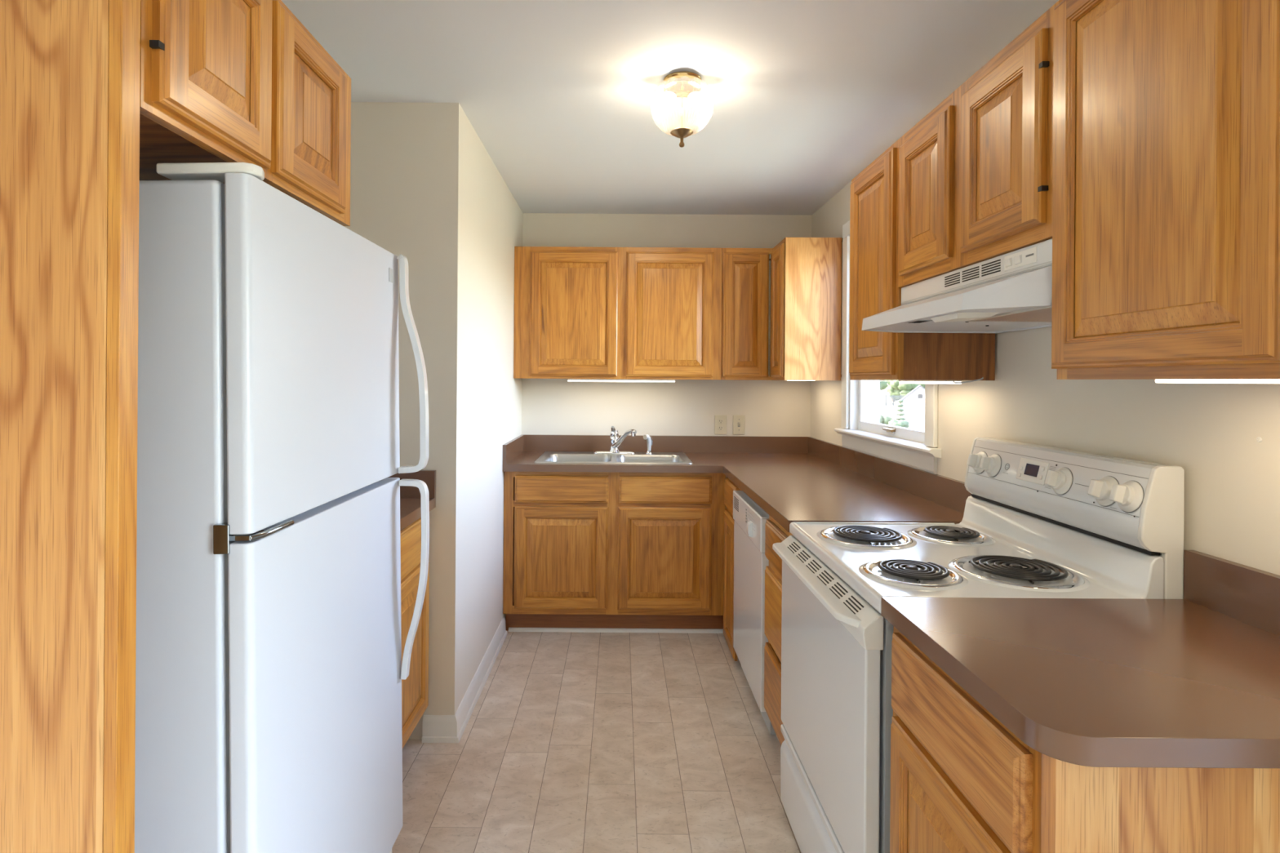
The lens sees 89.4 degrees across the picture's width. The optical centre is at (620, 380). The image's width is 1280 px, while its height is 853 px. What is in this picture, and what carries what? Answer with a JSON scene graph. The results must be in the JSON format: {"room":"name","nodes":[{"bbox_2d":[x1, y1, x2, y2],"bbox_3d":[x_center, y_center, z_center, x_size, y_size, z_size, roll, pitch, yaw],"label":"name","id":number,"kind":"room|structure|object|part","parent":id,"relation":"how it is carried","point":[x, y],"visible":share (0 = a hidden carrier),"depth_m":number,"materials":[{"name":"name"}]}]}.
{"room":"kitchen","nodes":[
{"label":"kitchen","id":0,"kind":"room"},
{"bbox_2d":[344,102,523,739],"bbox_3d":[-0.978,0.152,3.253,0.717,2.410,1.612,0,0,0],"label":"wall","id":1,"kind":"structure","parent":0,"point":[425,188],"depth_m":2.45,"materials":[{"name":"beige paint"}]},
{"bbox_2d":[388,470,435,497],"bbox_3d":[-1.016,0.387,2.436,0.639,0.102,0.019,0,0,0],"label":"backsplash","id":2,"kind":"structure","parent":1,"relation":"attached to","point":[428,477],"depth_m":2.43,"materials":[{"name":"brown laminate"}]},
{"bbox_2d":[421,715,458,742],"bbox_3d":[-0.675,1.312,2.436,0.139,0.094,0.022,0,0,0],"label":"baseboard","id":3,"kind":"structure","parent":1,"relation":"attached to","point":[436,728],"depth_m":2.43,"materials":[{"name":"white paint"}]},
{"bbox_2d":[454,616,507,742],"bbox_3d":[-0.616,1.312,2.947,0.022,0.094,1.044,0,0,0],"label":"baseboard","id":4,"kind":"structure","parent":1,"relation":"attached to","point":[466,707],"depth_m":2.82,"materials":[{"name":"white paint"}]},
{"bbox_2d":[391,631,800,852],"bbox_3d":[0.922,1.410,0.579,4.835,0.080,7.259,0,0,0],"label":"floor","id":5,"kind":"structure","parent":0,"point":[570,742],"depth_m":2.32,"materials":[{"name":"tile"}]},
{"bbox_2d":[0,0,140,852],"bbox_3d":[-1.013,0.274,0.918,0.628,2.164,0.036,0,0,0],"label":"end panel","id":6,"kind":"object","parent":5,"relation":"on","point":[70,69],"visible":1,"depth_m":0.90,"materials":[{"name":"brown wood"}]},
{"bbox_2d":[134,162,429,852],"bbox_3d":[-0.920,0.483,1.461,0.764,1.707,0.752,0,0,0],"label":"refrigerator","id":7,"kind":"object","parent":5,"relation":"on","point":[270,670],"visible":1,"depth_m":1.14,"materials":[{"name":"white metal"}]},
{"bbox_3d":[-0.646,-0.045,1.463,0.042,0.611,0.748,0,0,0],"label":"freezer door","id":8,"kind":"part","parent":7,"relation":"part of","materials":[{"name":"white metal"}]},
{"bbox_3d":[-0.639,0.767,1.463,0.042,0.984,0.748,0,0,0],"label":"fresh food door","id":9,"kind":"part","parent":7,"relation":"part of","materials":[{"name":"white metal"}]},
{"bbox_3d":[-0.582,-0.047,1.816,0.078,0.612,0.030,0,0,0],"label":"handle","id":10,"kind":"part","parent":7,"relation":"part of","materials":[{"name":"white plastic"}]},
{"bbox_3d":[-0.577,0.556,1.816,0.078,0.556,0.030,0,0,0],"label":"handle","id":11,"kind":"part","parent":7,"relation":"part of","materials":[{"name":"white plastic"}]},
{"bbox_2d":[400,517,429,748],"bbox_3d":[-1.026,0.916,2.156,0.622,0.880,0.572,0,0,0],"label":"base cabinet","id":12,"kind":"object","parent":5,"relation":"on","point":[415,689],"visible":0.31,"depth_m":2.24,"materials":[{"name":"brown wood"}]},
{"bbox_3d":[-0.743,0.861,2.156,0.019,0.765,0.572,0,0,0],"label":"frame","id":13,"kind":"part","parent":12,"relation":"part of","materials":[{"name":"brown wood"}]},
{"bbox_3d":[-0.722,0.576,2.159,0.019,0.151,0.534,0,0,0],"label":"drawer","id":14,"kind":"part","parent":12,"relation":"part of","materials":[{"name":"brown wood"}]},
{"bbox_3d":[-0.722,0.946,2.159,0.012,0.432,0.411,0,0,0],"label":"raised panel","id":15,"kind":"part","parent":12,"relation":"part of","materials":[{"name":"brown wood"}]},
{"bbox_2d":[388,470,435,531],"bbox_3d":[-1.016,0.406,2.157,0.639,0.140,0.578,0,0,0],"label":"countertop","id":16,"kind":"structure","parent":12,"relation":"on","point":[410,496],"depth_m":2.43,"materials":[{"name":"brown laminate"}]},
{"bbox_2d":[502,471,725,631],"bbox_3d":[0.005,0.924,3.742,1.256,0.880,0.625,0,0,0],"label":"base cabinet","id":17,"kind":"object","parent":5,"relation":"on","point":[582,549],"visible":0.94,"depth_m":3.43,"materials":[{"name":"brown wood"}]},
{"bbox_3d":[-0.315,0.944,3.439,0.495,0.545,0.019,0,0,0],"label":"door","id":18,"kind":"part","parent":17,"relation":"part of","materials":[{"name":"brown wood"}]},
{"bbox_3d":[-0.315,0.944,3.437,0.372,0.422,0.012,0,0,0],"label":"raised panel","id":19,"kind":"part","parent":17,"relation":"part of","materials":[{"name":"brown wood"}]},
{"bbox_3d":[-0.312,0.578,3.439,0.497,0.145,0.019,0,0,0],"label":"false drawer","id":20,"kind":"part","parent":17,"relation":"part of","materials":[{"name":"brown wood"}]},
{"bbox_2d":[508,627,723,633],"bbox_3d":[0.012,1.355,3.507,1.236,0.018,0.015,0,0,0],"label":"trim","id":21,"kind":"structure","parent":17,"relation":"attached to","point":[510,629],"depth_m":3.50,"materials":[{"name":"white paint"}]},
{"bbox_3d":[0.235,0.948,3.439,0.496,0.545,0.019,0,0,0],"label":"door","id":22,"kind":"part","parent":17,"relation":"part of","materials":[{"name":"brown wood"}]},
{"bbox_3d":[0.235,0.948,3.437,0.373,0.422,0.012,0,0,0],"label":"raised panel","id":23,"kind":"part","parent":17,"relation":"part of","materials":[{"name":"brown wood"}]},
{"bbox_3d":[0.240,0.582,3.439,0.492,0.145,0.019,0,0,0],"label":"false drawer","id":24,"kind":"part","parent":17,"relation":"part of","materials":[{"name":"brown wood"}]},
{"bbox_2d":[502,434,971,532],"bbox_3d":[0.285,0.415,3.068,1.810,0.140,1.980,0,0,0],"label":"countertop","id":25,"kind":"structure","parent":17,"relation":"on","point":[792,479],"depth_m":3.13,"materials":[{"name":"brown laminate"}]},
{"bbox_2d":[534,451,693,463],"bbox_3d":[-0.036,0.525,3.735,0.857,0.170,0.528,0,0,0],"label":"sink","id":26,"kind":"object","parent":25,"relation":"in","point":[580,457],"visible":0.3,"depth_m":3.86,"materials":[{"name":"silver metal"}]},
{"bbox_3d":[-0.236,0.525,3.693,0.372,0.168,0.357,0,0,0],"label":"bowl","id":27,"kind":"part","parent":26,"relation":"part of","materials":[{"name":"silver metal"}]},
{"bbox_2d":[592,426,636,453],"bbox_3d":[-0.035,0.356,3.839,0.261,0.171,0.246,0,0,0],"label":"faucet","id":28,"kind":"object","parent":26,"relation":"on","point":[615,442],"visible":1,"depth_m":3.90,"materials":[{"name":"silver metal"}]},
{"bbox_3d":[-0.036,0.435,3.926,0.260,0.013,0.062,0,0,0],"label":"deck plate","id":29,"kind":"part","parent":28,"relation":"part of","materials":[{"name":"silver metal"}]},
{"bbox_3d":[-0.035,0.303,3.901,0.051,0.064,0.105,0,0,0],"label":"lever","id":30,"kind":"part","parent":28,"relation":"part of","materials":[{"name":"silver metal"}]},
{"bbox_3d":[0.023,0.347,3.820,0.034,0.132,0.237,0,0,-32],"label":"spout","id":31,"kind":"part","parent":28,"relation":"part of","materials":[{"name":"silver metal"}]},
{"bbox_2d":[643,434,653,453],"bbox_3d":[0.169,0.385,3.923,0.044,0.118,0.063,0,0,44],"label":"sprayer","id":32,"kind":"object","parent":26,"relation":"on","point":[649,440],"visible":1,"depth_m":3.92,"materials":[{"name":"silver metal"}]},
{"bbox_3d":[0.165,0.528,3.693,0.374,0.168,0.357,0,0,0],"label":"bowl","id":33,"kind":"part","parent":26,"relation":"part of","materials":[{"name":"silver metal"}]},
{"bbox_2d":[723,476,742,661],"bbox_3d":[0.863,0.930,3.291,0.643,0.880,0.443,0,0,0],"label":"base cabinet","id":34,"kind":"object","parent":5,"relation":"on","point":[729,486],"visible":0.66,"depth_m":3.24,"materials":[{"name":"brown wood"}]},
{"bbox_3d":[0.548,1.007,3.243,0.012,0.537,0.200,0,0,0],"label":"raised panel","id":35,"kind":"part","parent":34,"relation":"part of","materials":[{"name":"brown wood"}]},
{"bbox_3d":[0.550,1.007,3.243,0.019,0.660,0.323,0,0,0],"label":"door","id":36,"kind":"part","parent":34,"relation":"part of","materials":[{"name":"brown wood"}]},
{"bbox_3d":[0.553,0.584,3.243,0.019,0.145,0.323,0,0,0],"label":"drawer","id":37,"kind":"part","parent":34,"relation":"part of","materials":[{"name":"brown wood"}]},
{"bbox_3d":[0.570,0.870,3.249,0.019,0.765,0.360,0,0,0],"label":"frame","id":38,"kind":"part","parent":34,"relation":"part of","materials":[{"name":"brown wood"}]},
{"bbox_2d":[733,490,778,740],"bbox_3d":[0.840,0.939,2.760,0.655,0.862,0.610,0,0,0],"label":"dishwasher","id":39,"kind":"object","parent":5,"relation":"on","point":[750,560],"visible":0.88,"depth_m":2.65,"materials":[{"name":"white plastic"}]},
{"bbox_3d":[0.555,0.959,2.760,0.037,0.607,0.602,0,0,0],"label":"door","id":40,"kind":"part","parent":39,"relation":"part of","materials":[{"name":"white metal"}]},
{"bbox_3d":[0.554,0.588,2.760,0.043,0.136,0.610,0,0,0],"label":"control panel","id":41,"kind":"part","parent":39,"relation":"part of","materials":[{"name":"white plastic"}]},
{"bbox_2d":[764,515,792,745],"bbox_3d":[0.863,0.930,2.268,0.643,0.880,0.363,0,0,0],"label":"base cabinet","id":42,"kind":"object","parent":5,"relation":"on","point":[775,532],"visible":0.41,"depth_m":2.30,"materials":[{"name":"brown wood"}]},
{"bbox_3d":[0.552,0.831,2.268,0.019,0.263,0.347,0,0,0],"label":"drawer","id":43,"kind":"part","parent":42,"relation":"part of","materials":[{"name":"brown wood"}]},
{"bbox_3d":[0.550,1.112,2.268,0.019,0.250,0.347,0,0,0],"label":"drawer","id":44,"kind":"part","parent":42,"relation":"part of","materials":[{"name":"brown wood"}]},
{"bbox_3d":[0.553,0.596,2.268,0.019,0.143,0.347,0,0,0],"label":"drawer","id":45,"kind":"part","parent":42,"relation":"part of","materials":[{"name":"brown wood"}]},
{"bbox_3d":[0.570,0.870,2.268,0.019,0.765,0.363,0,0,0],"label":"frame","id":46,"kind":"part","parent":42,"relation":"part of","materials":[{"name":"brown wood"}]},
{"bbox_2d":[772,437,1184,852],"bbox_3d":[0.824,0.773,1.711,0.698,1.192,0.726,0,0,0],"label":"stove","id":47,"kind":"object","parent":5,"relation":"on","point":[1037,522],"visible":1,"depth_m":1.55,"materials":[{"name":"white metal"}]},
{"bbox_3d":[0.527,1.216,1.711,0.033,0.242,0.706,0,0,0],"label":"storage drawer","id":48,"kind":"part","parent":47,"relation":"part of","materials":[{"name":"white metal"}]},
{"bbox_3d":[0.502,0.523,1.718,0.049,0.017,0.682,0,0,0],"label":"handle","id":49,"kind":"part","parent":47,"relation":"part of","materials":[{"name":"white plastic"}]},
{"bbox_3d":[0.530,0.819,1.711,0.033,0.527,0.706,0,0,0],"label":"oven door","id":50,"kind":"part","parent":47,"relation":"part of","materials":[{"name":"white metal"}]},
{"bbox_3d":[0.530,0.530,1.711,0.044,0.071,0.714,0,0,0],"label":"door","id":51,"kind":"part","parent":47,"relation":"part of","materials":[{"name":"white plastic"}]},
{"bbox_2d":[789,495,1164,613],"bbox_3d":[0.839,0.427,1.711,0.593,0.124,0.726,0,0,0],"label":"cooktop","id":52,"kind":"object","parent":47,"relation":"in","point":[997,548],"depth_m":1.58,"materials":[{"name":"white metal"}]},
{"bbox_3d":[1.093,0.250,1.975,0.033,0.067,0.068,0,0,0],"label":"knob","id":53,"kind":"part","parent":47,"relation":"part of","materials":[{"name":"white plastic"}]},
{"bbox_3d":[1.093,0.250,1.905,0.033,0.067,0.068,0,0,0],"label":"knob","id":54,"kind":"part","parent":47,"relation":"part of","materials":[{"name":"white plastic"}]},
{"bbox_3d":[1.093,0.250,1.610,0.033,0.067,0.068,0,0,0],"label":"knob","id":55,"kind":"part","parent":47,"relation":"part of","materials":[{"name":"white plastic"}]},
{"bbox_3d":[1.093,0.250,1.462,0.033,0.067,0.068,0,0,0],"label":"knob","id":56,"kind":"part","parent":47,"relation":"part of","materials":[{"name":"white plastic"}]},
{"bbox_3d":[1.093,0.250,1.396,0.033,0.067,0.068,0,0,0],"label":"knob","id":57,"kind":"part","parent":47,"relation":"part of","materials":[{"name":"white plastic"}]},
{"bbox_2d":[889,626,1279,852],"bbox_3d":[0.863,0.930,1.099,0.643,0.880,0.469,0,0,0],"label":"base cabinet","id":58,"kind":"object","parent":5,"relation":"on","point":[962,781],"visible":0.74,"depth_m":0.88,"materials":[{"name":"brown wood"}]},
{"bbox_3d":[0.549,0.958,1.097,0.012,0.435,0.304,0,0,0],"label":"raised panel","id":59,"kind":"part","parent":58,"relation":"part of","materials":[{"name":"brown wood"}]},
{"bbox_3d":[0.551,0.958,1.097,0.019,0.558,0.427,0,0,0],"label":"door","id":60,"kind":"part","parent":58,"relation":"part of","materials":[{"name":"brown wood"}]},
{"bbox_3d":[0.553,0.588,1.097,0.019,0.155,0.427,0,0,0],"label":"drawer","id":61,"kind":"part","parent":58,"relation":"part of","materials":[{"name":"brown wood"}]},
{"bbox_3d":[0.570,0.870,1.099,0.019,0.765,0.469,0,0,0],"label":"frame","id":62,"kind":"part","parent":58,"relation":"part of","materials":[{"name":"brown wood"}]},
{"bbox_2d":[880,550,1279,768],"bbox_3d":[0.866,0.420,1.079,0.648,0.140,0.529,0,0,0],"label":"countertop","id":63,"kind":"structure","parent":58,"relation":"on","point":[1193,681],"depth_m":1.03,"materials":[{"name":"brown laminate"}]},
{"bbox_3d":[0.882,0.930,0.871,0.605,0.880,0.012,0,0,0],"label":"panel","id":64,"kind":"part","parent":58,"relation":"part of","materials":[{"name":"brown wood"}]},
{"bbox_2d":[521,213,811,509],"bbox_3d":[-0.072,0.158,4.134,2.829,2.410,0.150,0,0,0],"label":"wall","id":65,"kind":"structure","parent":0,"point":[549,406],"depth_m":4.06,"materials":[{"name":"beige paint"}]},
{"bbox_2d":[513,246,722,379],"bbox_3d":[-0.014,-0.390,3.887,1.199,0.762,0.340,0,0,0],"label":"upper cabinet","id":66,"kind":"object","parent":65,"relation":"attached to","point":[580,312],"visible":1,"depth_m":3.72,"materials":[{"name":"brown wood"}]},
{"bbox_3d":[-0.269,-0.385,3.724,0.380,0.595,0.012,0,0,0],"label":"raised panel","id":67,"kind":"part","parent":66,"relation":"part of","materials":[{"name":"brown wood"}]},
{"bbox_3d":[-0.269,-0.385,3.726,0.503,0.718,0.019,0,0,0],"label":"door","id":68,"kind":"part","parent":66,"relation":"part of","materials":[{"name":"brown wood"}]},
{"bbox_2d":[567,378,675,382],"bbox_3d":[0.006,-0.003,3.805,0.632,0.020,0.060,0,0,0],"label":"strip light","id":69,"kind":"object","parent":66,"relation":"attached to","point":[568,380],"visible":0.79,"depth_m":3.78,"materials":[{"name":"white plastic"}]},
{"bbox_3d":[0.285,-0.382,3.726,0.504,0.718,0.019,0,0,0],"label":"door","id":70,"kind":"part","parent":66,"relation":"part of","materials":[{"name":"brown wood"}]},
{"bbox_3d":[0.285,-0.382,3.724,0.381,0.595,0.012,0,0,0],"label":"raised panel","id":71,"kind":"part","parent":66,"relation":"part of","materials":[{"name":"brown wood"}]},
{"bbox_2d":[714,414,726,434],"bbox_3d":[0.629,0.277,4.053,0.074,0.122,0.010,0,0,0],"label":"wall outlet","id":72,"kind":"object","parent":65,"relation":"attached to","point":[720,420],"visible":1,"depth_m":4.05,"materials":[{"name":"beige plastic"}]},
{"bbox_2d":[718,425,723,431],"bbox_3d":[0.629,0.298,4.051,0.033,0.033,0.003,0,0,0],"label":"receptacle","id":73,"kind":"object","parent":72,"relation":"attached to","point":[720,427],"depth_m":4.05,"materials":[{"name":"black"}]},
{"bbox_2d":[718,418,723,423],"bbox_3d":[0.629,0.256,4.051,0.033,0.033,0.003,0,0,0],"label":"receptacle","id":74,"kind":"object","parent":72,"relation":"attached to","point":[720,420],"depth_m":4.05,"materials":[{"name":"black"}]},
{"bbox_2d":[733,415,744,434],"bbox_3d":[0.743,0.278,4.050,0.074,0.122,0.016,0,0,0],"label":"light switch","id":75,"kind":"object","parent":65,"relation":"attached to","point":[738,420],"visible":1,"depth_m":4.05,"materials":[{"name":"beige plastic"}]},
{"bbox_2d":[721,237,843,380],"bbox_3d":[0.891,-0.383,3.753,0.607,0.762,0.608,0,0,0],"label":"upper cabinet","id":76,"kind":"object","parent":65,"relation":"attached to","point":[806,273],"visible":0.98,"depth_m":3.46,"materials":[{"name":"brown wood"}]},
{"bbox_3d":[0.724,-0.378,3.726,0.260,0.718,0.019,0,0,0],"label":"door","id":77,"kind":"part","parent":76,"relation":"part of","materials":[{"name":"brown wood"}]},
{"bbox_3d":[0.724,-0.378,3.724,0.137,0.595,0.012,0,0,0],"label":"raised panel","id":78,"kind":"part","parent":76,"relation":"part of","materials":[{"name":"brown wood"}]},
{"bbox_3d":[0.733,-0.384,3.745,0.291,0.762,0.019,0,0,0],"label":"frame","id":79,"kind":"part","parent":76,"relation":"part of","materials":[{"name":"brown wood"}]},
{"bbox_3d":[0.867,-0.377,3.586,0.012,0.595,0.128,0,0,0],"label":"raised panel","id":80,"kind":"part","parent":76,"relation":"part of","materials":[{"name":"brown wood"}]},
{"bbox_3d":[0.869,-0.377,3.586,0.019,0.718,0.250,0,0,0],"label":"door","id":81,"kind":"part","parent":76,"relation":"part of","materials":[{"name":"brown wood"}]},
{"bbox_3d":[0.888,-0.383,3.592,0.019,0.762,0.286,0,0,0],"label":"frame","id":82,"kind":"part","parent":76,"relation":"part of","materials":[{"name":"brown wood"}]},
{"bbox_3d":[1.029,-0.382,3.455,0.300,0.762,0.012,0,0,0],"label":"panel","id":83,"kind":"part","parent":76,"relation":"part of","materials":[{"name":"brown wood"}]},
{"bbox_2d":[281,0,1058,215],"bbox_3d":[0.940,-1.100,0.579,4.835,0.120,7.259,0,0,0],"label":"ceiling","id":84,"kind":"structure","parent":0,"point":[808,94],"depth_m":2.24,"materials":[{"name":"white paint"}]},
{"bbox_2d":[649,71,714,147],"bbox_3d":[0.215,-0.928,2.250,0.223,0.234,0.223,0,0,0],"label":"ceiling light","id":85,"kind":"object","parent":84,"relation":"attached to","point":[681,84],"visible":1,"depth_m":2.23,"materials":[{"name":"white glass"}]},
{"bbox_3d":[0.165,-0.985,2.250,0.060,0.038,0.038,0,0,0],"label":"bulb","id":86,"kind":"part","parent":85,"relation":"part of","materials":[{"name":"white glass"}]},
{"bbox_3d":[0.215,-0.945,2.250,0.049,0.160,0.022,0,0,0],"label":"stem","id":87,"kind":"part","parent":85,"relation":"part of","materials":[{"name":"white metal"}]},
{"bbox_3d":[0.265,-0.985,2.250,0.060,0.038,0.038,0,0,0],"label":"bulb","id":88,"kind":"part","parent":85,"relation":"part of","materials":[{"name":"white glass"}]},
{"bbox_2d":[810,181,1279,575],"bbox_3d":[2.196,0.174,2.204,2.006,2.410,3.709,0,0,0],"label":"wall","id":89,"kind":"structure","parent":0,"point":[1210,431],"depth_m":1.49,"materials":[{"name":"beige paint"}]},
{"bbox_2d":[834,220,942,474],"bbox_3d":[1.263,-0.238,2.934,0.226,1.180,1.071,0,0,0],"label":"window","id":90,"kind":"structure","parent":89,"relation":"in","point":[889,420],"depth_m":2.98,"materials":[{"name":"white paint"}]},
{"bbox_3d":[1.250,0.006,2.934,0.032,0.507,0.839,0,0,0],"label":"sash","id":91,"kind":"part","parent":90,"relation":"part of","materials":[{"name":"white paint"}]},
{"bbox_3d":[1.250,-0.005,2.934,0.004,0.426,0.775,0,0,0],"label":"pane","id":92,"kind":"part","parent":90,"relation":"part of","materials":[{"name":"clear glass"}]},
{"bbox_2d":[848,139,995,380],"bbox_3d":[1.023,-0.382,2.256,0.327,0.762,0.421,0,0,0],"label":"upper cabinet","id":93,"kind":"object","parent":89,"relation":"attached to","point":[874,289],"visible":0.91,"depth_m":2.09,"materials":[{"name":"brown wood"}]},
{"bbox_3d":[0.867,-0.381,2.249,0.012,0.602,0.250,0,0,0],"label":"raised panel","id":94,"kind":"part","parent":93,"relation":"part of","materials":[{"name":"brown wood"}]},
{"bbox_3d":[0.869,-0.381,2.249,0.019,0.725,0.373,0,0,0],"label":"door","id":95,"kind":"part","parent":93,"relation":"part of","materials":[{"name":"brown wood"}]},
{"bbox_3d":[0.888,-0.383,2.256,0.019,0.762,0.421,0,0,0],"label":"frame","id":96,"kind":"part","parent":93,"relation":"part of","materials":[{"name":"brown wood"}]},
{"bbox_2d":[898,377,983,384],"bbox_3d":[1.097,-0.001,2.232,0.104,0.024,0.397,0,0,0],"label":"strip light","id":97,"kind":"object","parent":93,"relation":"attached to","point":[902,381],"visible":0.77,"depth_m":2.16,"materials":[{"name":"white plastic"}]},
{"bbox_3d":[1.105,-0.002,2.059,0.090,0.022,0.041,0,0,27],"label":"cord","id":98,"kind":"part","parent":97,"relation":"part of","materials":[{"name":"grey plastic"}]},
{"bbox_3d":[1.042,-0.382,2.051,0.289,0.762,0.012,0,0,0],"label":"panel","id":99,"kind":"part","parent":93,"relation":"part of","materials":[{"name":"brown wood"}]},
{"bbox_2d":[862,238,1052,333],"bbox_3d":[0.963,-0.217,1.673,0.457,0.152,0.741,0,0,0],"label":"range hood","id":100,"kind":"object","parent":89,"relation":"attached to","point":[1012,291],"visible":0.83,"depth_m":1.52,"materials":[{"name":"white metal"}]},
{"bbox_2d":[1004,257,1012,266],"bbox_3d":[0.882,-0.269,1.472,0.007,0.018,0.022,0,0,0],"label":"rocker switch","id":101,"kind":"object","parent":100,"relation":"attached to","point":[1007,261],"depth_m":1.47,"materials":[{"name":"white plastic"}]},
{"bbox_2d":[1013,254,1022,264],"bbox_3d":[0.882,-0.269,1.436,0.007,0.018,0.022,0,0,0],"label":"rocker switch","id":102,"kind":"object","parent":100,"relation":"attached to","point":[1017,258],"depth_m":1.43,"materials":[{"name":"white plastic"}]},
{"bbox_2d":[1004,246,1036,271],"bbox_3d":[0.886,-0.269,1.433,0.004,0.033,0.115,0,0,0],"label":"switch plate","id":103,"kind":"object","parent":100,"relation":"attached to","point":[1024,259],"depth_m":1.43,"materials":[{"name":"white plastic"}]},
{"bbox_2d":[897,0,1059,287],"bbox_3d":[1.028,-0.528,1.673,0.334,0.470,0.745,0,0,0],"label":"upper cabinet","id":104,"kind":"object","parent":89,"relation":"attached to","point":[975,172],"visible":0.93,"depth_m":1.54,"materials":[{"name":"brown wood"}]},
{"bbox_3d":[0.868,-0.526,1.859,0.012,0.278,0.180,0,0,0],"label":"raised panel","id":105,"kind":"part","parent":104,"relation":"part of","materials":[{"name":"brown wood"}]},
{"bbox_3d":[0.870,-0.526,1.859,0.019,0.401,0.303,0,0,0],"label":"door","id":106,"kind":"part","parent":104,"relation":"part of","materials":[{"name":"brown wood"}]},
{"bbox_3d":[0.868,-0.526,1.490,0.012,0.278,0.191,0,0,0],"label":"raised panel","id":107,"kind":"part","parent":104,"relation":"part of","materials":[{"name":"brown wood"}]},
{"bbox_3d":[0.870,-0.526,1.490,0.019,0.401,0.314,0,0,0],"label":"door","id":108,"kind":"part","parent":104,"relation":"part of","materials":[{"name":"brown wood"}]},
{"bbox_2d":[1051,0,1279,379],"bbox_3d":[1.027,-0.382,1.062,0.334,0.762,0.474,0,0,0],"label":"upper cabinet","id":109,"kind":"object","parent":89,"relation":"attached to","point":[1166,193],"visible":1,"depth_m":1.02,"materials":[{"name":"brown wood"}]},
{"bbox_3d":[0.867,-0.385,1.071,0.012,0.610,0.340,0,0,0],"label":"raised panel","id":110,"kind":"part","parent":109,"relation":"part of","materials":[{"name":"brown wood"}]},
{"bbox_2d":[1155,378,1279,383],"bbox_3d":[1.003,-0.005,1.014,0.055,0.020,0.348,0,0,0],"label":"strip light","id":111,"kind":"object","parent":109,"relation":"attached to","point":[1209,380],"visible":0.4,"depth_m":1.05,"materials":[{"name":"white plastic"}]},
{"bbox_2d":[1183,550,1279,635],"bbox_3d":[1.181,0.403,1.079,0.019,0.102,0.529,0,0,0],"label":"backsplash","id":112,"kind":"structure","parent":89,"relation":"attached to","point":[1249,595],"depth_m":1.23,"materials":[{"name":"brown laminate"}]},
{"bbox_2d":[1256,436,1262,442],"bbox_3d":[1.192,0.110,1.207,0.003,0.010,0.010,0,0,0],"label":"wall anchor","id":113,"kind":"object","parent":89,"relation":"attached to","point":[1259,439],"visible":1,"depth_m":1.21,"materials":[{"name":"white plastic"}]},
{"bbox_3d":[-1.411,0.148,0.579,0.150,2.410,6.959,0,0,0],"label":"wall","id":114,"kind":"structure","parent":0,"visible":0},
{"bbox_2d":[139,0,351,226],"bbox_3d":[-1.000,-0.588,1.290,0.652,0.379,0.743,0,0,0],"label":"upper cabinet","id":115,"kind":"object","parent":114,"relation":"attached to","point":[221,81],"visible":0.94,"depth_m":1.20,"materials":[{"name":"brown wood"}]},
{"bbox_3d":[-0.683,-0.584,1.110,0.019,0.341,0.304,0,0,0],"label":"door","id":116,"kind":"part","parent":115,"relation":"part of","materials":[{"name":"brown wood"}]},
{"bbox_3d":[-0.681,-0.584,1.110,0.012,0.218,0.181,0,0,0],"label":"raised panel","id":117,"kind":"part","parent":115,"relation":"part of","materials":[{"name":"brown wood"}]},
{"bbox_3d":[-0.683,-0.584,1.443,0.019,0.341,0.318,0,0,0],"label":"door","id":118,"kind":"part","parent":115,"relation":"part of","materials":[{"name":"brown wood"}]},
{"bbox_3d":[-0.681,-0.584,1.443,0.012,0.218,0.195,0,0,0],"label":"raised panel","id":119,"kind":"part","parent":115,"relation":"part of","materials":[{"name":"brown wood"}]}
]}

